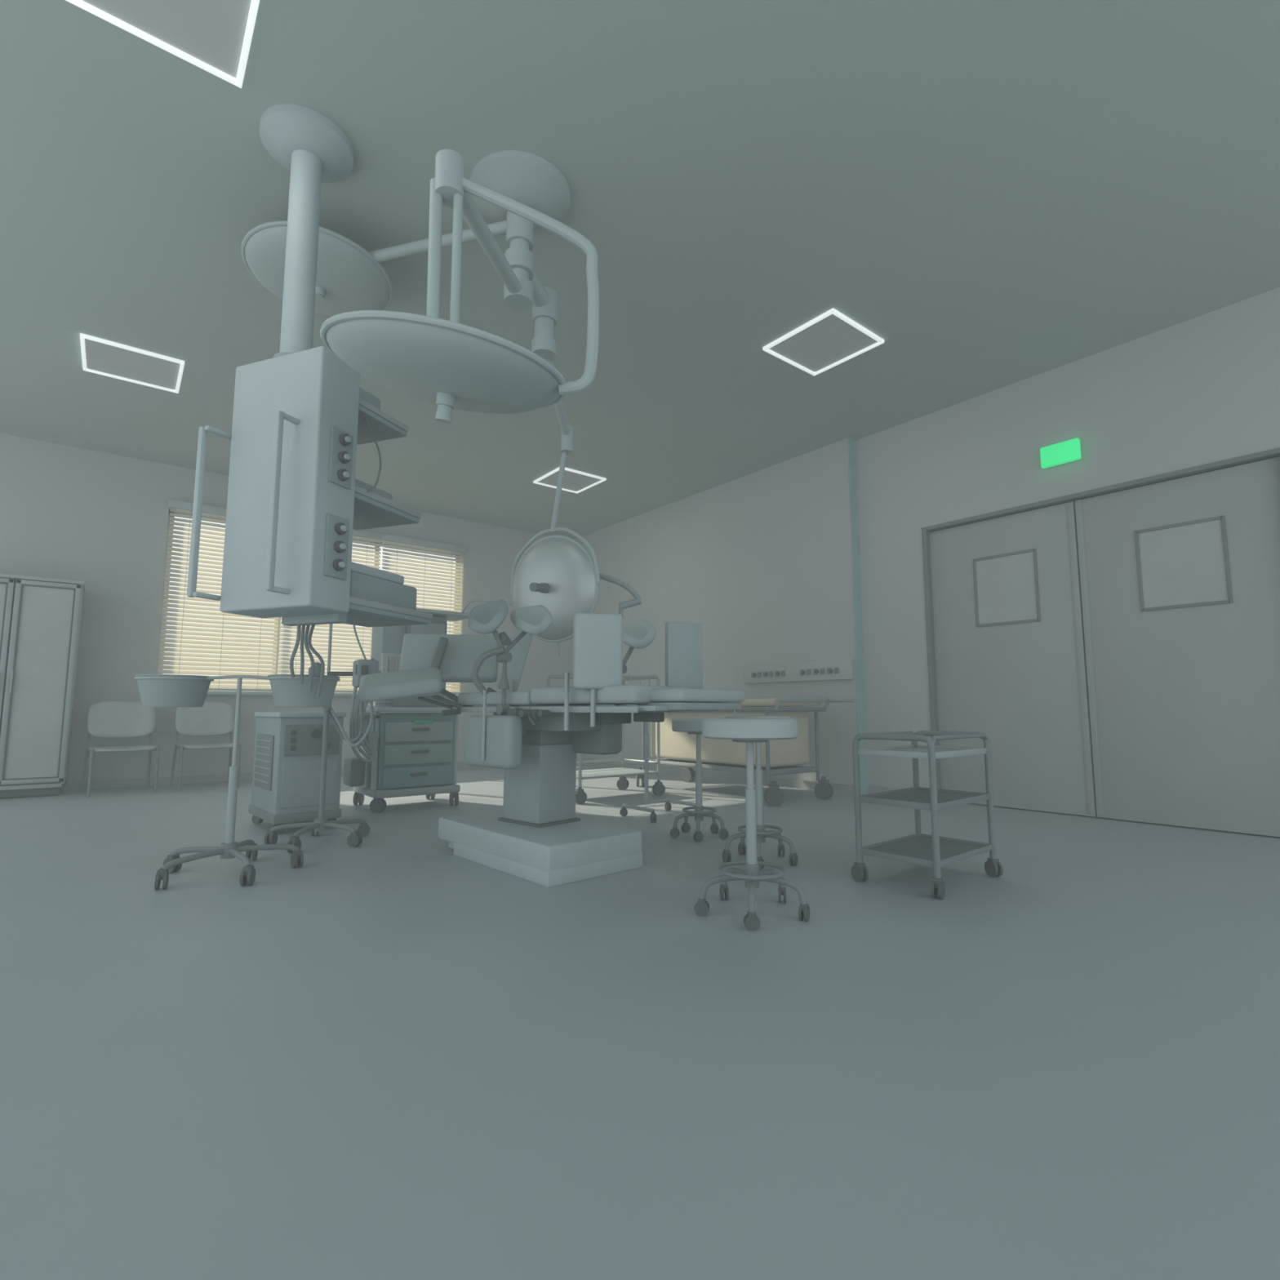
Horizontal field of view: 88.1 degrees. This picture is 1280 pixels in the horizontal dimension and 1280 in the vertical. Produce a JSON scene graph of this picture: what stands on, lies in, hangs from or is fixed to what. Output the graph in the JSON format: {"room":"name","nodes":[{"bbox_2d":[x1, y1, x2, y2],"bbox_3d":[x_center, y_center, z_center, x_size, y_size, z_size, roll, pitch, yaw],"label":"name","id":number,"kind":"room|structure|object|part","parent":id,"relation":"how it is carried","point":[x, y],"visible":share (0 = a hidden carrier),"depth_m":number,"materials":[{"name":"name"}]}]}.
{"room":"operating room","nodes":[
{"label":"operating room","id":0,"kind":"room"},
{"bbox_2d":[0,433,570,782],"bbox_3d":[-4.525,-0.129,7.859,9.400,3.500,0.250,5,-8,-38],"label":"wall","id":1,"kind":"structure","parent":0,"point":[99,519],"depth_m":7.01,"materials":[{"name":"paint"}]},
{"bbox_2d":[157,498,279,691],"bbox_3d":[-4.722,-0.472,7.513,1.170,2.080,0.070,5,-8,-38],"label":"blind","id":2,"kind":"object","parent":1,"relation":"attached to","point":[180,506],"visible":0.48,"depth_m":7.41,"materials":[{"name":"plastic"}]},
{"bbox_3d":[-4.722,-1.462,7.617,1.170,0.090,0.070,5,-8,-38],"label":"head rail","id":3,"kind":"part","parent":2,"relation":"part of","materials":[{"name":"plastic"}]},
{"bbox_3d":[-4.722,0.552,7.405,1.120,0.020,0.040,5,-8,-38],"label":"rail","id":4,"kind":"part","parent":2,"relation":"part of","materials":[{"name":"plastic"}]},
{"bbox_2d":[62,761,475,791],"bbox_3d":[-4.608,1.547,7.448,8.980,0.080,0.012,5,-8,-38],"label":"baseboard","id":5,"kind":"structure","parent":1,"relation":"attached to","point":[243,776],"depth_m":7.04,"materials":[{"name":"paint"}]},
{"bbox_2d":[156,509,459,694],"bbox_3d":[-3.946,-0.343,8.361,3.420,2.030,0.060,5,-8,-38],"label":"frame","id":6,"kind":"object","parent":1,"relation":"attached to","point":[169,516],"visible":0.05,"depth_m":7.71,"materials":[{"name":"plastic"}]},
{"bbox_2d":[277,528,382,692],"bbox_3d":[-3.829,-0.398,8.217,1.140,2.080,0.070,5,-8,-38],"label":"blind","id":7,"kind":"object","parent":1,"relation":"attached to","point":[360,535],"visible":0.2,"depth_m":8.24,"materials":[{"name":"plastic"}]},
{"bbox_3d":[-3.829,0.626,8.110,1.120,0.020,0.040,5,-8,-38],"label":"rail","id":8,"kind":"part","parent":7,"relation":"part of","materials":[{"name":"plastic"}]},
{"bbox_3d":[-3.829,-1.388,8.321,1.140,0.090,0.070,5,-8,-38],"label":"head rail","id":9,"kind":"part","parent":7,"relation":"part of","materials":[{"name":"plastic"}]},
{"bbox_2d":[206,691,458,697],"bbox_3d":[-3.841,0.672,8.120,3.520,0.035,0.120,5,-8,-38],"label":"sill","id":10,"kind":"structure","parent":1,"relation":"attached to","point":[208,692],"depth_m":7.57,"materials":[{"name":"plastic"}]},
{"bbox_2d":[381,533,466,693],"bbox_3d":[-2.935,-0.324,8.921,1.170,2.080,0.070,5,-8,-38],"label":"blind","id":11,"kind":"object","parent":1,"relation":"attached to","point":[387,539],"visible":0.45,"depth_m":9.04,"materials":[{"name":"plastic"}]},
{"bbox_3d":[-2.935,-1.314,9.025,1.170,0.090,0.070,5,-8,-38],"label":"head rail","id":12,"kind":"part","parent":11,"relation":"part of","materials":[{"name":"plastic"}]},
{"bbox_2d":[0,763,1279,1279],"bbox_3d":[-1.063,1.187,3.166,9.600,0.100,11.650,5,-8,-38],"label":"floor","id":13,"kind":"structure","parent":0,"point":[394,1055],"depth_m":1.53,"materials":[{"name":"plastic"}]},
{"bbox_2d":[0,573,85,797],"bbox_3d":[-5.865,0.422,6.134,0.970,2.022,0.513,5,-8,-38],"label":"medicine cabinet","id":14,"kind":"object","parent":13,"relation":"on","point":[41,617],"visible":1,"depth_m":6.11,"materials":[{"name":"metal"}]},
{"bbox_3d":[-5.924,0.352,5.835,0.400,1.800,0.008,5,-8,-38],"label":"door glass","id":15,"kind":"part","parent":14,"relation":"part of","materials":[{"name":"glass"}]},
{"bbox_3d":[-5.919,0.351,5.829,0.460,1.860,0.022,5,-8,-38],"label":"door frame","id":16,"kind":"part","parent":14,"relation":"part of","materials":[{"name":"metal"}]},
{"bbox_3d":[-5.676,0.376,5.971,0.016,0.200,0.016,5,-8,-38],"label":"handle","id":17,"kind":"part","parent":14,"relation":"part of","materials":[{"name":"metal"}]},
{"bbox_2d":[80,701,159,797],"bbox_3d":[-5.044,1.038,6.448,0.543,0.888,0.552,6,-8,-44],"label":"chair","id":18,"kind":"object","parent":13,"relation":"on","point":[106,719],"visible":1,"depth_m":6.57,"materials":[{"name":"plastic"}]},
{"bbox_3d":[-5.220,1.237,6.242,0.034,0.449,0.534,6,-8,-44],"label":"leg frame","id":19,"kind":"part","parent":18,"relation":"part of","materials":[{"name":"grey plastic"}]},
{"bbox_3d":[-5.353,0.909,6.428,0.024,0.310,0.129,5,-8,-42],"label":"post","id":20,"kind":"part","parent":18,"relation":"part of","materials":[{"name":"grey plastic"}]},
{"bbox_3d":[-5.179,0.793,6.612,0.540,0.366,0.166,6,-8,-44],"label":"backrest","id":21,"kind":"part","parent":18,"relation":"part of","materials":[{"name":"plastic"}]},
{"bbox_3d":[-5.028,1.060,6.429,0.507,0.045,0.445,6,-8,-44],"label":"seat","id":22,"kind":"part","parent":18,"relation":"part of","materials":[{"name":"plastic"}]},
{"bbox_3d":[-5.005,0.945,6.768,0.129,0.310,0.024,-6,-8,43],"label":"post","id":23,"kind":"part","parent":18,"relation":"part of","materials":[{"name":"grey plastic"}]},
{"bbox_3d":[-4.856,1.274,6.596,0.034,0.449,0.534,6,-8,-44],"label":"leg frame","id":24,"kind":"part","parent":18,"relation":"part of","materials":[{"name":"grey plastic"}]},
{"bbox_2d":[168,701,240,791],"bbox_3d":[-4.526,1.087,6.920,0.543,0.888,0.552,5,-8,-42],"label":"chair","id":25,"kind":"object","parent":13,"relation":"on","point":[213,718],"visible":0.95,"depth_m":7.04,"materials":[{"name":"plastic"}]},
{"bbox_3d":[-4.708,1.287,6.720,0.034,0.449,0.534,5,-8,-42],"label":"leg frame","id":26,"kind":"part","parent":25,"relation":"part of","materials":[{"name":"grey plastic"}]},
{"bbox_3d":[-4.836,0.960,6.911,0.024,0.310,0.129,5,-8,-40],"label":"post","id":27,"kind":"part","parent":25,"relation":"part of","materials":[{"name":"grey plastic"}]},
{"bbox_3d":[-4.656,0.843,7.089,0.540,0.366,0.166,5,-8,-42],"label":"backrest","id":28,"kind":"part","parent":25,"relation":"part of","materials":[{"name":"plastic"}]},
{"bbox_3d":[-4.511,1.110,6.901,0.507,0.045,0.445,5,-8,-42],"label":"seat","id":29,"kind":"part","parent":25,"relation":"part of","materials":[{"name":"plastic"}]},
{"bbox_3d":[-4.476,0.995,7.238,0.129,0.310,0.024,-6,-8,45],"label":"post","id":30,"kind":"part","parent":25,"relation":"part of","materials":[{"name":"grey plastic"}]},
{"bbox_3d":[-4.332,1.323,7.061,0.034,0.449,0.534,5,-8,-42],"label":"leg frame","id":31,"kind":"part","parent":25,"relation":"part of","materials":[{"name":"grey plastic"}]},
{"bbox_2d":[133,674,340,889],"bbox_3d":[-2.013,0.660,3.277,0.894,0.973,0.654,3,-7,-29],"label":"stand","id":32,"kind":"object","parent":13,"relation":"on","point":[155,690],"visible":0.96,"depth_m":3.23,"materials":[{"name":"grey metal"}]},
{"bbox_2d":[134,674,211,706],"bbox_3d":[-2.339,0.259,3.321,0.329,0.156,0.329,0,-6,0],"label":"basin","id":33,"kind":"object","parent":32,"relation":"in","point":[155,690],"depth_m":3.21,"materials":[{"name":"grey metal"}]},
{"bbox_2d":[266,674,340,706],"bbox_3d":[-1.689,0.259,3.321,0.329,0.156,0.329,0,-6,0],"label":"basin","id":34,"kind":"object","parent":32,"relation":"in","point":[286,691],"depth_m":3.20,"materials":[{"name":"grey metal"}]},
{"bbox_2d":[248,711,346,834],"bbox_3d":[-2.394,0.895,4.606,0.427,0.782,0.690,5,-8,-42],"label":"equipment unit","id":35,"kind":"object","parent":13,"relation":"on","point":[286,779],"visible":0.86,"depth_m":4.37,"materials":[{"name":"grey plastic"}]},
{"bbox_2d":[253,733,274,791],"bbox_3d":[-2.549,0.823,4.484,0.012,0.360,0.420,5,-8,-42],"label":"grille","id":36,"kind":"object","parent":35,"relation":"attached to","point":[264,753],"depth_m":4.45,"materials":[{"name":"grey plastic"}]},
{"bbox_3d":[-2.179,0.942,4.369,0.340,0.300,0.012,5,-8,-42],"label":"door","id":37,"kind":"part","parent":35,"relation":"part of","materials":[{"name":"grey metal"}]},
{"bbox_3d":[-2.179,0.663,4.398,0.340,0.200,0.012,5,-8,-42],"label":"panel","id":38,"kind":"part","parent":35,"relation":"part of","materials":[{"name":"grey plastic"}]},
{"bbox_2d":[264,623,378,853],"bbox_3d":[-1.927,0.468,4.081,0.592,1.523,0.588,5,-8,-38],"label":"stand","id":39,"kind":"object","parent":13,"relation":"on","point":[361,668],"visible":0.77,"depth_m":4.04,"materials":[{"name":"grey plastic"}]},
{"bbox_2d":[308,662,324,675],"bbox_3d":[-1.998,0.203,4.083,0.090,0.130,0.090,5,-8,-38],"label":"bottle","id":40,"kind":"object","parent":39,"relation":"on","point":[317,664],"depth_m":4.05,"materials":[{"name":"grey plastic"}]},
{"bbox_2d":[343,599,559,813],"bbox_3d":[-1.613,0.477,5.245,1.219,1.748,1.708,5,-8,-38],"label":"machine","id":41,"kind":"object","parent":13,"relation":"on","point":[402,754],"visible":0.66,"depth_m":5.38,"materials":[{"name":"grey metal"}]},
{"bbox_3d":[-2.049,0.281,5.548,0.240,0.340,0.030,5,-8,-38],"label":"flowmeter panel","id":42,"kind":"part","parent":41,"relation":"part of","materials":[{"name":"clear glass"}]},
{"bbox_2d":[358,706,450,711],"bbox_3d":[-1.952,0.591,5.619,0.740,0.040,0.620,5,-8,-38],"label":"countertop","id":43,"kind":"structure","parent":41,"relation":"on","point":[375,708],"depth_m":5.32,"materials":[{"name":"plastic"}]},
{"bbox_3d":[-1.801,1.108,5.374,0.560,0.160,0.025,5,-8,-38],"label":"drawer","id":44,"kind":"part","parent":41,"relation":"part of","materials":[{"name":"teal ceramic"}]},
{"bbox_3d":[-1.801,0.929,5.393,0.560,0.160,0.025,5,-8,-38],"label":"drawer","id":45,"kind":"part","parent":41,"relation":"part of","materials":[{"name":"metal"}]},
{"bbox_3d":[-1.801,0.750,5.412,0.560,0.160,0.025,5,-8,-38],"label":"drawer","id":46,"kind":"part","parent":41,"relation":"part of","materials":[{"name":"grey plastic"}]},
{"bbox_3d":[-1.787,1.086,5.358,0.140,0.022,0.025,5,-8,-38],"label":"drawer handle","id":47,"kind":"part","parent":41,"relation":"part of","materials":[{"name":"grey plastic"}]},
{"bbox_3d":[-1.787,0.907,5.377,0.140,0.022,0.025,5,-8,-38],"label":"drawer handle","id":48,"kind":"part","parent":41,"relation":"part of","materials":[{"name":"grey plastic"}]},
{"bbox_3d":[-1.787,0.728,5.396,0.140,0.022,0.025,5,-8,-38],"label":"drawer handle","id":49,"kind":"part","parent":41,"relation":"part of","materials":[{"name":"grey plastic"}]},
{"bbox_3d":[-1.819,-0.047,5.679,0.300,0.200,0.006,5,-8,-38],"label":"screen glass","id":50,"kind":"part","parent":41,"relation":"part of","materials":[{"name":"black glass"}]},
{"bbox_2d":[416,608,469,621],"bbox_3d":[-1.907,-0.231,5.843,0.780,0.030,0.420,5,-8,-38],"label":"shelf","id":51,"kind":"object","parent":41,"relation":"attached to","point":[437,614],"depth_m":5.82,"materials":[{"name":"metal"}]},
{"bbox_3d":[-1.123,-0.251,5.462,1.276,0.256,0.039,-5,-8,41],"label":"hanging arm","id":52,"kind":"part","parent":41,"relation":"part of","materials":[{"name":"metal"}]},
{"bbox_2d":[358,599,744,887],"bbox_3d":[-0.542,0.488,3.666,2.260,1.395,1.011,-3,-7,24],"label":"table","id":53,"kind":"object","parent":13,"relation":"on","point":[536,735],"visible":1,"depth_m":3.47,"materials":[{"name":"metal"}]},
{"bbox_3d":[-0.786,0.304,4.037,0.020,0.120,0.020,-5,-8,41],"label":"screen post","id":54,"kind":"part","parent":53,"relation":"part of","materials":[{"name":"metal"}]},
{"bbox_3d":[-0.347,0.373,3.596,1.530,0.025,0.480,-5,-8,41],"label":"frame","id":55,"kind":"part","parent":53,"relation":"part of","materials":[{"name":"metal"}]},
{"bbox_2d":[636,702,741,710],"bbox_3d":[0.247,0.322,3.206,0.260,0.035,0.500,-5,-8,41],"label":"tray","id":56,"kind":"object","parent":53,"relation":"on","point":[668,705],"depth_m":3.05,"materials":[{"name":"grey metal"}]},
{"bbox_2d":[546,671,665,804],"bbox_3d":[-0.350,0.887,6.209,1.002,1.134,0.666,5,-8,-38],"label":"cart","id":57,"kind":"object","parent":13,"relation":"on","point":[658,788],"visible":0.48,"depth_m":6.18,"materials":[{"name":"metal"}]},
{"bbox_3d":[-0.688,0.808,5.936,0.028,1.034,0.587,5,-8,-38],"label":"frame","id":58,"kind":"part","parent":57,"relation":"part of","materials":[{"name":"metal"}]},
{"bbox_3d":[-0.343,0.356,6.258,0.900,0.020,0.580,5,-8,-38],"label":"rail","id":59,"kind":"part","parent":57,"relation":"part of","materials":[{"name":"metal"}]},
{"bbox_2d":[575,704,636,706],"bbox_3d":[-0.343,0.615,6.231,0.880,0.030,0.560,5,-8,-38],"label":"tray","id":60,"kind":"object","parent":57,"relation":"on","point":[595,704],"depth_m":5.90,"materials":[{"name":"metal"}]},
{"bbox_2d":[575,767,655,777],"bbox_3d":[-0.343,1.241,6.165,0.880,0.020,0.560,5,-8,-38],"label":"shelf","id":61,"kind":"object","parent":57,"relation":"attached to","point":[620,771],"depth_m":6.11,"materials":[{"name":"metal"}]},
{"bbox_3d":[-0.343,1.241,6.165,0.900,0.020,0.580,5,-8,-38],"label":"rail","id":62,"kind":"part","parent":57,"relation":"part of","materials":[{"name":"metal"}]},
{"bbox_3d":[-0.343,1.152,6.175,0.900,0.020,0.580,5,-8,-38],"label":"rail","id":63,"kind":"part","parent":57,"relation":"part of","materials":[{"name":"metal"}]},
{"bbox_3d":[0.002,0.865,6.479,0.028,1.034,0.587,5,-8,-38],"label":"frame","id":64,"kind":"part","parent":57,"relation":"part of","materials":[{"name":"metal"}]},
{"bbox_2d":[619,721,695,822],"bbox_3d":[0.166,0.858,5.026,0.510,0.945,0.438,5,-8,-38],"label":"stand","id":65,"kind":"object","parent":13,"relation":"on","point":[624,811],"visible":0.5,"depth_m":5.13,"materials":[{"name":"metal"}]},
{"bbox_2d":[669,718,728,841],"bbox_3d":[0.380,0.876,4.225,0.349,0.740,0.348,5,-8,-38],"label":"round stool","id":66,"kind":"object","parent":13,"relation":"on","point":[691,726],"visible":0.94,"depth_m":4.17,"materials":[{"name":"grey metal"}]},
{"bbox_2d":[671,718,704,732],"bbox_3d":[0.376,0.548,4.258,0.340,0.080,0.340,5,-8,-38],"label":"seat cushion","id":67,"kind":"object","parent":66,"relation":"on","point":[685,725],"depth_m":4.11,"materials":[{"name":"leather"}]},
{"bbox_3d":[0.376,0.595,4.253,0.140,0.015,0.140,5,-8,-38],"label":"seat plate","id":68,"kind":"part","parent":66,"relation":"part of","materials":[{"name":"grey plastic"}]},
{"bbox_2d":[635,695,854,806],"bbox_3d":[0.895,0.984,6.374,0.816,0.975,2.225,5,-8,-38],"label":"stretcher","id":69,"kind":"object","parent":13,"relation":"on","point":[779,757],"visible":0.63,"depth_m":5.97,"materials":[{"name":"grey plastic"}]},
{"bbox_3d":[0.829,0.625,6.523,0.660,0.070,1.840,5,-8,-38],"label":"mattress","id":70,"kind":"part","parent":69,"relation":"part of","materials":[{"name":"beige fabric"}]},
{"bbox_2d":[693,717,809,931],"bbox_3d":[0.452,0.701,2.672,0.440,0.765,0.445,5,-8,-38],"label":"round stool","id":71,"kind":"object","parent":13,"relation":"on","point":[749,731],"visible":1,"depth_m":2.58,"materials":[{"name":"grey plastic"}]},
{"bbox_3d":[0.446,0.406,2.686,0.140,0.015,0.140,5,-8,-38],"label":"seat plate","id":72,"kind":"part","parent":71,"relation":"part of","materials":[{"name":"grey plastic"}]},
{"bbox_2d":[702,717,798,739],"bbox_3d":[0.446,0.358,2.691,0.384,0.080,0.384,5,-8,-38],"label":"seat cushion","id":73,"kind":"object","parent":71,"relation":"on","point":[724,728],"depth_m":2.53,"materials":[{"name":"leather"}]},
{"bbox_2d":[722,715,798,869],"bbox_3d":[0.646,0.794,3.558,0.392,0.765,0.397,5,-8,-38],"label":"round stool","id":74,"kind":"object","parent":13,"relation":"on","point":[762,834],"visible":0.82,"depth_m":3.50,"materials":[{"name":"grey metal"}]},
{"bbox_2d":[724,715,791,718],"bbox_3d":[0.638,0.452,3.579,0.360,0.080,0.360,5,-8,-38],"label":"seat cushion","id":75,"kind":"object","parent":74,"relation":"on","point":[772,717],"depth_m":3.46,"materials":[{"name":"leather"}]},
{"bbox_2d":[851,730,1003,899],"bbox_3d":[1.367,0.791,3.174,0.650,0.690,0.456,5,-8,-40],"label":"cart","id":76,"kind":"object","parent":13,"relation":"on","point":[934,851],"visible":1,"depth_m":3.12,"materials":[{"name":"grey metal"}]},
{"bbox_3d":[1.248,0.510,3.347,0.592,0.086,0.022,5,-8,-40],"label":"rail","id":77,"kind":"part","parent":76,"relation":"part of","materials":[{"name":"grey metal"}]},
{"bbox_3d":[1.151,0.737,2.995,0.029,0.620,0.398,5,-8,-40],"label":"frame","id":78,"kind":"part","parent":76,"relation":"part of","materials":[{"name":"grey metal"}]},
{"bbox_2d":[857,744,986,759],"bbox_3d":[1.368,0.539,3.202,0.576,0.028,0.376,5,-8,-40],"label":"shelf","id":79,"kind":"object","parent":76,"relation":"attached to","point":[913,751],"depth_m":3.11,"materials":[{"name":"metal"}]},
{"bbox_2d":[859,786,989,810],"bbox_3d":[1.368,0.757,3.179,0.576,0.028,0.376,5,-8,-40],"label":"shelf","id":80,"kind":"object","parent":76,"relation":"attached to","point":[917,797],"depth_m":3.14,"materials":[{"name":"grey metal"}]},
{"bbox_2d":[861,833,991,867],"bbox_3d":[1.368,0.996,3.154,0.576,0.028,0.376,5,-8,-40],"label":"shelf","id":81,"kind":"object","parent":76,"relation":"attached to","point":[917,848],"depth_m":3.12,"materials":[{"name":"grey metal"}]},
{"bbox_3d":[1.585,0.776,3.363,0.029,0.620,0.398,5,-8,-40],"label":"frame","id":82,"kind":"part","parent":76,"relation":"part of","materials":[{"name":"grey metal"}]},
{"bbox_3d":[1.488,0.480,3.066,0.592,0.086,0.022,5,-8,-40],"label":"rail","id":83,"kind":"part","parent":76,"relation":"part of","materials":[{"name":"grey metal"}]},
{"bbox_2d":[0,0,1279,538],"bbox_3d":[-1.063,-2.403,3.543,9.600,0.120,11.650,5,-8,-38],"label":"ceiling","id":84,"kind":"structure","parent":0,"point":[1002,193],"depth_m":3.57,"materials":[{"name":"paint"}]},
{"bbox_2d":[80,333,184,393],"bbox_3d":[-3.983,-2.156,5.199,0.624,0.024,0.624,5,-8,-38],"label":"ceiling light","id":85,"kind":"object","parent":84,"relation":"attached to","point":[100,356],"depth_m":5.18,"materials":[{"name":"white plastic"}]},
{"bbox_2d":[65,0,259,88],"bbox_3d":[-1.778,-2.447,2.432,0.624,0.024,0.624,5,-8,-38],"label":"ceiling light","id":86,"kind":"object","parent":84,"relation":"attached to","point":[215,37],"depth_m":2.62,"materials":[{"name":"white plastic"}]},
{"bbox_2d":[186,103,432,697],"bbox_3d":[-1.491,-1.045,3.252,0.629,2.641,0.929,-2,-6,20],"label":"pendant","id":87,"kind":"object","parent":84,"relation":"hanging from","point":[295,500],"depth_m":2.92,"materials":[{"name":"white metal"}]},
{"bbox_2d":[240,149,641,642],"bbox_3d":[-0.717,-1.208,3.549,2.334,2.256,2.530,5,-8,-38],"label":"ceiling light","id":88,"kind":"object","parent":84,"relation":"hanging from","point":[450,365],"visible":0.93,"depth_m":3.06,"materials":[{"name":"grey plastic"}]},
{"bbox_3d":[-1.862,-2.008,3.828,0.070,0.066,0.070,5,-8,-38],"label":"handle","id":89,"kind":"part","parent":88,"relation":"part of","materials":[{"name":"white plastic"}]},
{"bbox_3d":[-1.243,-2.165,3.650,1.299,0.090,0.060,-2,-6,18],"label":"arm","id":90,"kind":"part","parent":88,"relation":"part of"},
{"bbox_3d":[-0.726,-0.871,2.467,0.069,0.118,0.084,5,-8,-38],"label":"handle","id":91,"kind":"part","parent":88,"relation":"part of","materials":[{"name":"white plastic"}]},
{"bbox_3d":[-0.676,-1.776,2.970,0.070,0.176,0.888,-1,-6,7],"label":"arm","id":92,"kind":"part","parent":88,"relation":"part of"},
{"bbox_3d":[-0.650,-0.342,4.296,0.068,0.078,0.146,-4,-7,30],"label":"handle","id":93,"kind":"part","parent":88,"relation":"part of","materials":[{"name":"grey plastic"}]},
{"bbox_3d":[-0.584,-1.924,3.599,0.100,0.100,0.356,-1,-6,13],"label":"arm","id":94,"kind":"part","parent":88,"relation":"part of"},
{"bbox_3d":[-0.514,-1.508,4.072,0.060,0.267,0.704,-1,-6,5],"label":"arm","id":95,"kind":"part","parent":88,"relation":"part of"},
{"bbox_3d":[-0.181,-0.359,4.408,0.376,0.200,0.035,0,-6,0],"label":"grab rail","id":96,"kind":"part","parent":88,"relation":"part of","materials":[{"name":"grey metal"}]},
{"bbox_3d":[-0.066,-0.214,4.392,0.153,0.143,0.048,0,-6,0],"label":"grab rail","id":97,"kind":"part","parent":88,"relation":"part of","materials":[{"name":"grey metal"}]},
{"bbox_2d":[533,466,606,493],"bbox_3d":[-0.832,-1.882,7.810,0.624,0.024,0.624,5,-8,-38],"label":"ceiling light","id":98,"kind":"object","parent":84,"relation":"attached to","point":[576,482],"depth_m":7.81,"materials":[{"name":"white plastic"}]},
{"bbox_2d":[762,307,884,376],"bbox_3d":[1.356,-2.187,4.903,0.624,0.024,0.624,5,-8,-38],"label":"ceiling light","id":99,"kind":"object","parent":84,"relation":"attached to","point":[831,339],"depth_m":4.88,"materials":[{"name":"white plastic"}]},
{"bbox_2d":[569,287,1279,788],"bbox_3d":[2.612,-0.315,6.092,0.420,3.500,11.400,5,-8,-38],"label":"wall","id":100,"kind":"structure","parent":0,"point":[761,559],"depth_m":6.25,"materials":[{"name":"paint"}]},
{"bbox_2d":[576,756,901,794],"bbox_3d":[0.726,1.608,8.030,0.132,0.080,5.698,5,-8,-38],"label":"baseboard","id":101,"kind":"structure","parent":100,"relation":"attached to","point":[846,788],"depth_m":7.36,"materials":[{"name":"paint"}]},
{"bbox_2d":[744,658,853,683],"bbox_3d":[1.609,0.334,6.906,0.062,0.200,1.380,5,-8,-38],"label":"panel","id":102,"kind":"object","parent":100,"relation":"attached to","point":[842,668],"visible":1,"depth_m":6.82,"materials":[{"name":"paint"}]},
{"bbox_2d":[847,437,867,795],"bbox_3d":[2.125,-0.276,6.460,0.124,3.500,0.015,5,-8,-38],"label":"trim","id":103,"kind":"structure","parent":100,"relation":"attached to","point":[851,447],"depth_m":6.45,"materials":[{"name":"grey metal"}]},
{"bbox_2d":[929,501,1097,817],"bbox_3d":[3.023,0.164,5.481,0.058,2.400,1.165,5,-8,-38],"label":"leaf","id":104,"kind":"object","parent":100,"relation":"attached to","point":[1017,685],"depth_m":5.36,"materials":[{"name":"laminate"}]},
{"bbox_2d":[972,548,1040,626],"bbox_3d":[3.035,-0.423,5.491,0.020,0.592,0.502,5,-8,-38],"label":"window frame","id":105,"kind":"structure","parent":104,"relation":"attached to","point":[1033,550],"depth_m":5.48,"materials":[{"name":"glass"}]},
{"bbox_3d":[3.037,-0.423,5.493,0.006,0.570,0.480,5,-8,-38],"label":"viewing panel glass","id":106,"kind":"part","parent":105,"relation":"part of","materials":[{"name":"glass"}]},
{"bbox_3d":[3.352,0.106,5.031,0.010,2.380,0.045,5,-8,-38],"label":"meeting stile","id":107,"kind":"part","parent":104,"relation":"part of","materials":[{"name":"grey metal"}]},
{"bbox_2d":[1040,437,1081,468],"bbox_3d":[3.280,-1.449,5.153,0.080,0.165,0.270,5,-8,-38],"label":"exit sign","id":108,"kind":"object","parent":100,"relation":"attached to","point":[1069,451],"visible":1,"depth_m":5.12,"materials":[{"name":"green plastic"}]},
{"bbox_2d":[921,447,1279,788],"bbox_3d":[3.371,0.098,5.011,0.112,2.452,2.424,5,-8,-38],"label":"trim","id":109,"kind":"structure","parent":100,"relation":"attached to","point":[1273,453],"depth_m":5.53,"materials":[{"name":"metal"}]},
{"bbox_2d":[1075,456,1279,836],"bbox_3d":[3.753,0.068,4.566,0.058,2.400,1.165,5,-8,-38],"label":"leaf","id":110,"kind":"object","parent":100,"relation":"attached to","point":[1188,699],"depth_m":4.52,"materials":[{"name":"laminate"}]},
{"bbox_3d":[3.387,0.102,4.988,0.010,2.380,0.045,5,-8,-38],"label":"meeting stile","id":111,"kind":"part","parent":110,"relation":"part of","materials":[{"name":"grey metal"}]},
{"bbox_2d":[1133,515,1233,611],"bbox_3d":[3.755,-0.518,4.587,0.020,0.592,0.502,5,-8,-38],"label":"window frame","id":112,"kind":"structure","parent":110,"relation":"attached to","point":[1222,518],"depth_m":4.57,"materials":[{"name":"metal"}]},
{"bbox_3d":[3.758,-0.518,4.589,0.006,0.570,0.480,5,-8,-38],"label":"viewing panel glass","id":113,"kind":"part","parent":112,"relation":"part of","materials":[{"name":"glass"}]}
]}

